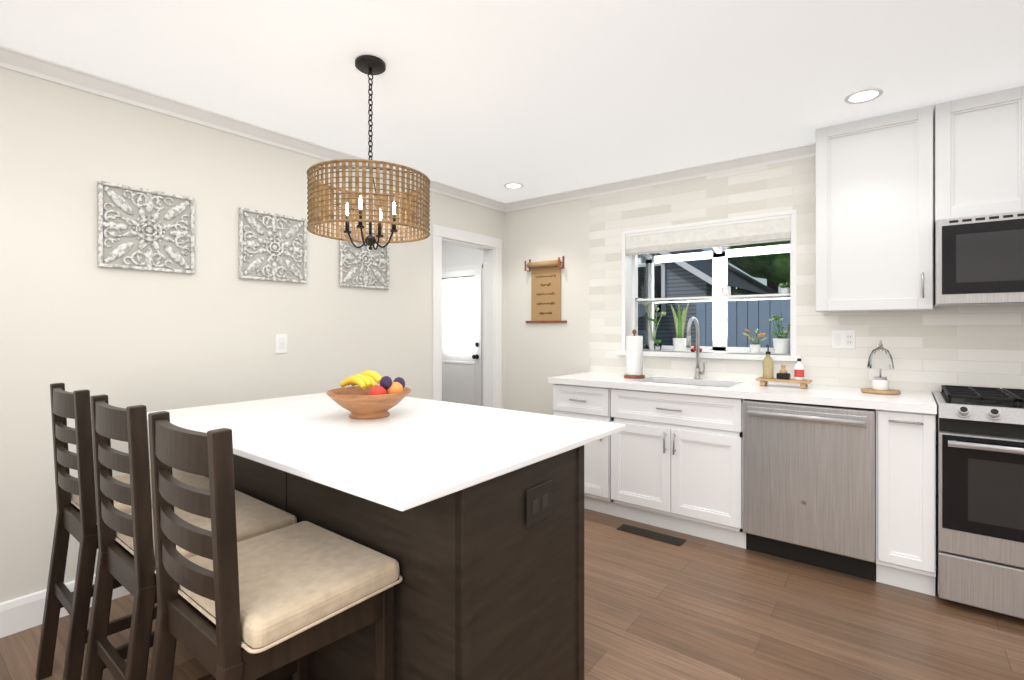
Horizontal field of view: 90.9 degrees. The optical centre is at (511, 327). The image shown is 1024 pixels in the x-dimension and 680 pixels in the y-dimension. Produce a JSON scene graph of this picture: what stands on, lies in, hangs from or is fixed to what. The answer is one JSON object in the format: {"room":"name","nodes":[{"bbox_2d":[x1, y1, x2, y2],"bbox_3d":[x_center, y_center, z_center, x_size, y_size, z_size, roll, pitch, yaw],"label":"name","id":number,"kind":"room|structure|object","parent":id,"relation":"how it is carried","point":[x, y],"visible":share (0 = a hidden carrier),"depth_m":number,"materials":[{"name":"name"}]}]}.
{"room":"kitchen","nodes":[
{"label":"kitchen","id":0,"kind":"room"},
{"bbox_2d":[0,67,503,602],"bbox_3d":[-1.746,0.065,2.690,0.120,2.440,7.540,0,0,38],"label":"wall","id":1,"kind":"structure","parent":0,"point":[74,317],"depth_m":2.52,"materials":[{"name":"white paint"}]},
{"bbox_2d":[0,574,129,637],"bbox_3d":[-2.282,1.215,1.891,0.016,0.140,5.380,0,0,38],"label":"baseboard","id":2,"kind":"structure","parent":1,"relation":"attached to","point":[22,613],"depth_m":2.14,"materials":[{"name":"white wood"}]},
{"bbox_2d":[98,181,194,273],"bbox_3d":[-1.800,-0.485,2.500,0.025,0.400,0.400,0,0,38],"label":"art panel","id":3,"kind":"object","parent":1,"relation":"attached to","point":[144,229],"visible":1,"depth_m":2.48,"materials":[{"name":"grey metal"}]},
{"bbox_2d":[0,45,503,211],"bbox_3d":[-1.982,-1.121,2.240,0.060,0.068,6.300,0,0,38],"label":"crown molding","id":4,"kind":"structure","parent":1,"relation":"attached to","point":[34,66],"depth_m":2.59,"materials":[{"name":"white wood"}]},
{"bbox_2d":[239,207,306,282],"bbox_3d":[-1.412,-0.480,2.998,0.025,0.400,0.400,0,0,38],"label":"art panel","id":5,"kind":"object","parent":1,"relation":"attached to","point":[272,246],"visible":1,"depth_m":2.98,"materials":[{"name":"grey metal"}]},
{"bbox_2d":[275,334,286,353],"bbox_3d":[-1.389,0.095,3.039,0.014,0.116,0.074,0,0,38],"label":"switch plate","id":6,"kind":"object","parent":1,"relation":"attached to","point":[280,343],"visible":1,"depth_m":3.04,"materials":[{"name":"white plastic"}]},
{"bbox_2d":[339,226,388,289],"bbox_3d":[-1.019,-0.480,3.503,0.025,0.400,0.400,0,0,38],"label":"art panel","id":7,"kind":"object","parent":1,"relation":"attached to","point":[364,267],"visible":0.77,"depth_m":3.48,"materials":[{"name":"grey metal"}]},
{"bbox_2d":[432,224,501,408],"bbox_3d":[-0.419,0.230,4.394,0.156,2.110,0.860,0,0,38],"label":"door frame","id":8,"kind":"structure","parent":1,"relation":"attached to","point":[492,327],"depth_m":4.62,"materials":[{"name":"white wood"}]},
{"bbox_2d":[442,243,482,267],"bbox_3d":[-0.335,0.065,6.293,2.080,2.440,0.120,0,0,38],"label":"wall","id":9,"kind":"structure","parent":0,"point":[455,256],"depth_m":6.48,"materials":[{"name":"white paint"}]},
{"bbox_2d":[442,264,482,405],"bbox_3d":[-0.696,0.250,6.416,0.880,2.070,0.121,0,0,38],"label":"entry door","id":10,"kind":"structure","parent":9,"relation":"in","point":[462,334],"depth_m":6.38,"materials":[{"name":"white"}]},
{"bbox_2d":[0,508,1023,679],"bbox_3d":[-0.199,1.300,1.486,8.440,0.030,7.540,0,0,38],"label":"floor","id":11,"kind":"structure","parent":0,"point":[691,607],"depth_m":2.18,"materials":[{"name":"brown wood"}]},
{"bbox_2d":[35,383,215,679],"bbox_3d":[-1.452,0.747,1.928,0.477,1.080,0.489,0,0,38],"label":"stool","id":12,"kind":"object","parent":11,"relation":"on","point":[77,519],"visible":0.6,"depth_m":1.73,"materials":[{"name":"brown wood"}]},
{"bbox_2d":[83,394,296,679],"bbox_3d":[-1.018,0.747,1.590,0.477,1.080,0.489,0,0,38],"label":"stool","id":13,"kind":"object","parent":11,"relation":"on","point":[126,559],"visible":0.48,"depth_m":1.42,"materials":[{"name":"brown wood"}]},
{"bbox_2d":[148,411,402,679],"bbox_3d":[-0.616,0.747,1.277,0.477,1.080,0.489,0,0,38],"label":"stool","id":14,"kind":"object","parent":11,"relation":"on","point":[283,603],"visible":1,"depth_m":1.16,"materials":[{"name":"brown wood"}]},
{"bbox_2d":[205,448,583,679],"bbox_3d":[-0.575,0.831,1.951,1.648,0.907,0.617,0,0,38],"label":"kitchen island","id":15,"kind":"object","parent":11,"relation":"on","point":[469,518],"depth_m":1.39,"materials":[{"name":"brown wood"}]},
{"bbox_2d":[147,392,625,515],"bbox_3d":[-0.577,0.366,1.970,1.710,0.022,1.050,0,0,38],"label":"island countertop","id":16,"kind":"structure","parent":15,"relation":"on","point":[424,452],"depth_m":1.59,"materials":[{"name":"white stone"}]},
{"bbox_2d":[326,386,410,418],"bbox_3d":[-0.574,0.302,2.031,0.330,0.104,0.330,0,0,38],"label":"fruit bowl","id":17,"kind":"object","parent":16,"relation":"on","point":[357,402],"visible":0.92,"depth_m":1.94,"materials":[{"name":"brown wood"}]},
{"bbox_2d":[340,370,381,389],"bbox_3d":[-0.603,0.209,2.067,0.161,0.069,0.136,0,0,38],"label":"bananas","id":18,"kind":"object","parent":17,"relation":"in","point":[364,380],"visible":0.88,"depth_m":2.03,"materials":[{"name":"yellow food"}]},
{"bbox_2d":[369,376,404,394],"bbox_3d":[-0.499,0.237,2.012,0.115,0.096,0.190,0,0,38],"label":"fruit","id":19,"kind":"object","parent":17,"relation":"in","point":[397,385],"visible":0.83,"depth_m":1.98,"materials":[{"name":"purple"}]},
{"bbox_2d":[553,384,655,518],"bbox_3d":[0.688,0.843,3.752,0.523,0.884,0.608,0,0,38],"label":"base cabinet","id":20,"kind":"object","parent":11,"relation":"on","point":[620,468],"depth_m":3.36,"materials":[{"name":"white wood"}]},
{"bbox_2d":[617,524,685,545],"bbox_3d":[0.859,1.281,3.130,0.410,0.006,0.105,0,0,38],"label":"floor vent","id":21,"kind":"object","parent":11,"relation":"in","point":[669,539],"visible":1,"depth_m":3.12,"materials":[{"name":"brown metal"}]},
{"bbox_2d":[743,399,875,580],"bbox_3d":[1.726,0.848,2.901,0.609,0.875,0.676,0,0,38],"label":"dishwasher","id":22,"kind":"object","parent":11,"relation":"on","point":[809,484],"visible":1,"depth_m":2.65,"materials":[{"name":"silver"}]},
{"bbox_2d":[872,405,936,595],"bbox_3d":[2.081,0.843,2.669,0.230,0.884,0.608,0,0,38],"label":"base cabinet","id":23,"kind":"object","parent":11,"relation":"on","point":[905,441],"depth_m":2.44,"materials":[{"name":"white wood"}]},
{"bbox_2d":[548,372,935,415],"bbox_3d":[1.312,0.381,3.253,2.164,0.040,0.636,0,0,38],"label":"countertop","id":24,"kind":"structure","parent":23,"relation":"on","point":[906,401],"depth_m":2.86,"materials":[{"name":"white stone"}]},
{"bbox_2d":[624,329,644,378],"bbox_3d":[0.886,0.184,3.645,0.150,0.349,0.150,0,0,38],"label":"paper towel holder","id":25,"kind":"object","parent":24,"relation":"on","point":[634,356],"visible":1,"depth_m":3.60,"materials":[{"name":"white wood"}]},
{"bbox_2d":[686,317,704,378],"bbox_3d":[1.271,0.141,3.488,0.084,0.437,0.237,0,0,38],"label":"faucet","id":26,"kind":"object","parent":24,"relation":"on","point":[698,372],"visible":1,"depth_m":3.55,"materials":[{"name":"silver metal"}]},
{"bbox_2d":[756,377,811,388],"bbox_3d":[1.664,0.336,3.090,0.290,0.046,0.120,0,0,38],"label":"soap tray","id":27,"kind":"object","parent":24,"relation":"on","point":[804,383],"visible":0.96,"depth_m":3.05,"materials":[{"name":"beige wood"}]},
{"bbox_2d":[763,344,773,377],"bbox_3d":[1.592,0.207,3.136,0.062,0.210,0.077,0,0,38],"label":"soap dispenser bottle","id":28,"kind":"object","parent":27,"relation":"on","point":[768,367],"visible":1,"depth_m":3.12,"materials":[{"name":"beige glass"}]},
{"bbox_2d":[776,364,789,378],"bbox_3d":[1.664,0.266,3.090,0.070,0.092,0.050,0,0,38],"label":"brush","id":29,"kind":"object","parent":27,"relation":"on","point":[783,374],"visible":1,"depth_m":3.07,"materials":[{"name":"black"}]},
{"bbox_2d":[794,358,803,379],"bbox_3d":[1.731,0.248,3.037,0.053,0.128,0.052,0,0,38],"label":"bottle","id":30,"kind":"object","parent":27,"relation":"on","point":[799,371],"visible":1,"depth_m":3.02,"materials":[{"name":"white plastic"}]},
{"bbox_2d":[861,340,900,394],"bbox_3d":[2.049,0.212,2.803,0.180,0.293,0.180,0,0,38],"label":"display","id":31,"kind":"object","parent":24,"relation":"on","point":[880,383],"visible":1,"depth_m":2.79,"materials":[{"name":"silver wood"}]},
{"bbox_2d":[933,385,1023,618],"bbox_3d":[2.446,0.799,2.327,0.750,0.972,0.699,0,0,38],"label":"range","id":32,"kind":"object","parent":11,"relation":"on","point":[979,497],"visible":1,"depth_m":2.25,"materials":[{"name":"silver metal"}]},
{"bbox_2d":[0,0,1023,202],"bbox_3d":[-0.199,-1.165,1.486,8.440,0.020,7.540,0,0,38],"label":"ceiling","id":33,"kind":"structure","parent":0,"point":[491,98],"depth_m":2.24,"materials":[{"name":"white paint"}]},
{"bbox_2d":[306,55,429,249],"bbox_3d":[-0.615,-0.747,2.189,0.515,0.816,0.515,0,0,38],"label":"pendant chandelier","id":34,"kind":"object","parent":33,"relation":"hanging from","point":[414,207],"visible":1,"depth_m":2.04,"materials":[{"name":"brown wicker"}]},
{"bbox_2d":[504,182,522,188],"bbox_3d":[0.013,-1.149,4.070,0.160,0.012,0.160,0,0,38],"label":"recessed light","id":35,"kind":"object","parent":33,"relation":"in","point":[513,185],"visible":0.96,"depth_m":4.06,"materials":[{"name":"white"}]},
{"bbox_2d":[844,87,882,103],"bbox_3d":[1.741,-1.149,2.497,0.160,0.012,0.160,0,0,38],"label":"recessed light","id":36,"kind":"object","parent":33,"relation":"in","point":[863,95],"visible":0.98,"depth_m":2.49,"materials":[{"name":"white"}]},
{"bbox_2d":[504,197,775,414],"bbox_3d":[2.381,0.065,2.912,6.120,2.440,0.120,0,0,38],"label":"wall","id":37,"kind":"structure","parent":0,"point":[536,355],"depth_m":4.47,"materials":[{"name":"white paint"}]},
{"bbox_2d":[524,256,566,322],"bbox_3d":[0.281,-0.333,4.423,0.430,0.575,0.071,0,0,38],"label":"sign","id":38,"kind":"object","parent":37,"relation":"attached to","point":[545,291],"visible":1,"depth_m":4.43,"materials":[{"name":"brown paper"}]},
{"bbox_2d":[504,143,814,212],"bbox_3d":[0.945,-1.121,3.916,2.500,0.068,0.060,0,0,38],"label":"crown molding","id":39,"kind":"structure","parent":37,"relation":"attached to","point":[808,150],"depth_m":3.72,"materials":[{"name":"white wood"}]},
{"bbox_2d":[626,214,790,269],"bbox_3d":[1.370,-0.597,3.648,1.156,0.284,0.050,0,0,38],"label":"window blind","id":40,"kind":"object","parent":37,"relation":"attached to","point":[757,230],"visible":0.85,"depth_m":3.58,"materials":[{"name":"white fabric"}]},
{"bbox_2d":[617,210,801,361],"bbox_3d":[1.507,-0.275,3.825,1.280,0.980,0.564,0,0,38],"label":"window","id":41,"kind":"structure","parent":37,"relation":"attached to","point":[719,256],"depth_m":3.98,"materials":[{"name":"white"}]},
{"bbox_2d":[642,302,665,349],"bbox_3d":[1.173,-0.018,4.162,0.202,0.393,0.162,0,0,38],"label":"potted plant","id":42,"kind":"object","parent":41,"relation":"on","point":[653,335],"visible":0.9,"depth_m":4.15,"materials":[{"name":"green plant"}]},
{"bbox_2d":[654,340,661,349],"bbox_3d":[1.175,0.138,4.066,0.064,0.083,0.064,0,0,38],"label":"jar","id":43,"kind":"object","parent":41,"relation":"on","point":[657,343],"visible":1,"depth_m":4.05,"materials":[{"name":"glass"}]},
{"bbox_2d":[671,303,688,350],"bbox_3d":[1.335,-0.010,3.989,0.119,0.379,0.133,0,0,38],"label":"potted snake plant","id":44,"kind":"object","parent":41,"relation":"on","point":[679,342],"visible":0.98,"depth_m":3.96,"materials":[{"name":"green plant"}]},
{"bbox_2d":[690,343,701,351],"bbox_3d":[1.372,0.146,3.748,0.080,0.066,0.044,0,0,38],"label":"toy car","id":45,"kind":"object","parent":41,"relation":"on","point":[693,349],"visible":0.67,"depth_m":3.74,"materials":[{"name":"red"}]},
{"bbox_2d":[721,286,730,295],"bbox_3d":[1.625,-0.275,3.829,0.070,0.078,0.070,0,0,38],"label":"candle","id":46,"kind":"object","parent":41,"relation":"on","point":[725,290],"visible":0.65,"depth_m":3.80,"materials":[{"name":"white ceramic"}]},
{"bbox_2d":[743,329,767,352],"bbox_3d":[1.756,0.092,3.639,0.169,0.175,0.169,0,0,38],"label":"potted plant","id":47,"kind":"object","parent":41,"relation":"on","point":[755,347],"visible":0.98,"depth_m":3.62,"materials":[{"name":"white ceramic"}]},
{"bbox_2d":[768,315,789,353],"bbox_3d":[1.901,0.043,3.550,0.170,0.272,0.122,0,0,38],"label":"potted plant","id":48,"kind":"object","parent":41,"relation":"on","point":[781,345],"visible":0.98,"depth_m":3.53,"materials":[{"name":"white ceramic"}]},
{"bbox_2d":[779,283,789,292],"bbox_3d":[1.959,-0.280,3.607,0.090,0.087,0.078,0,0,38],"label":"potted plant","id":49,"kind":"object","parent":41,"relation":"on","point":[785,290],"visible":0.81,"depth_m":3.59,"materials":[{"name":"white ceramic"}]},
{"bbox_2d":[589,156,1023,394],"bbox_3d":[2.653,0.065,2.619,5.090,2.440,0.008,0,0,38],"label":"tile backsplash","id":50,"kind":"structure","parent":37,"relation":"attached to","point":[935,348],"depth_m":3.22,"materials":[{"name":"white tile"}]},
{"bbox_2d":[832,330,854,348],"bbox_3d":[2.033,0.070,3.091,0.120,0.116,0.007,0,0,38],"label":"outlet","id":51,"kind":"object","parent":50,"relation":"attached to","point":[843,339],"visible":1,"depth_m":3.09,"materials":[{"name":"white plastic"}]},
{"bbox_2d":[815,100,954,312],"bbox_3d":[2.081,-0.623,2.853,0.592,1.056,0.318,0,0,38],"label":"upper cabinet","id":52,"kind":"object","parent":37,"relation":"attached to","point":[891,189],"depth_m":2.73,"materials":[{"name":"white wood"}]},
{"bbox_2d":[955,86,1023,217],"bbox_3d":[2.563,-0.849,2.477,0.754,0.604,0.318,0,0,38],"label":"upper cabinet","id":53,"kind":"object","parent":37,"relation":"attached to","point":[989,127],"depth_m":2.46,"materials":[{"name":"white wood"}]},
{"bbox_2d":[933,211,1023,306],"bbox_3d":[2.528,-0.330,2.432,0.750,0.426,0.432,0,0,38],"label":"microwave","id":54,"kind":"object","parent":53,"relation":"attached to","point":[978,260],"visible":0.96,"depth_m":2.43,"materials":[{"name":"silver metal"}]},
{"label":"outside","id":55,"kind":"structure","parent":0,"visible":0},
{"bbox_3d":[6.963,1.330,13.779,28.000,0.030,21.700,0,0,38],"label":"ground","id":56,"kind":"structure","parent":55,"visible":0},
{"bbox_2d":[638,249,779,348],"bbox_3d":[2.901,-0.575,11.777,5.150,3.780,8.550,0,0,38],"label":"house","id":57,"kind":"structure","parent":56,"relation":"on","point":[695,269],"depth_m":9.16,"materials":[{"name":"grey wood"}]},
{"bbox_2d":[696,299,789,347],"bbox_3d":[5.509,0.440,5.888,6.600,1.750,0.060,0,0,38],"label":"fence","id":58,"kind":"object","parent":56,"relation":"on","point":[736,328],"depth_m":7.44,"materials":[{"name":"blue"}]},
{"bbox_2d":[712,241,789,291],"bbox_3d":[7.072,-2.045,13.531,15.595,6.721,8.460,0,0,38],"label":"trees","id":59,"kind":"object","parent":56,"relation":"on","point":[781,272],"depth_m":11.24,"materials":[{"name":"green plant"}]}
]}

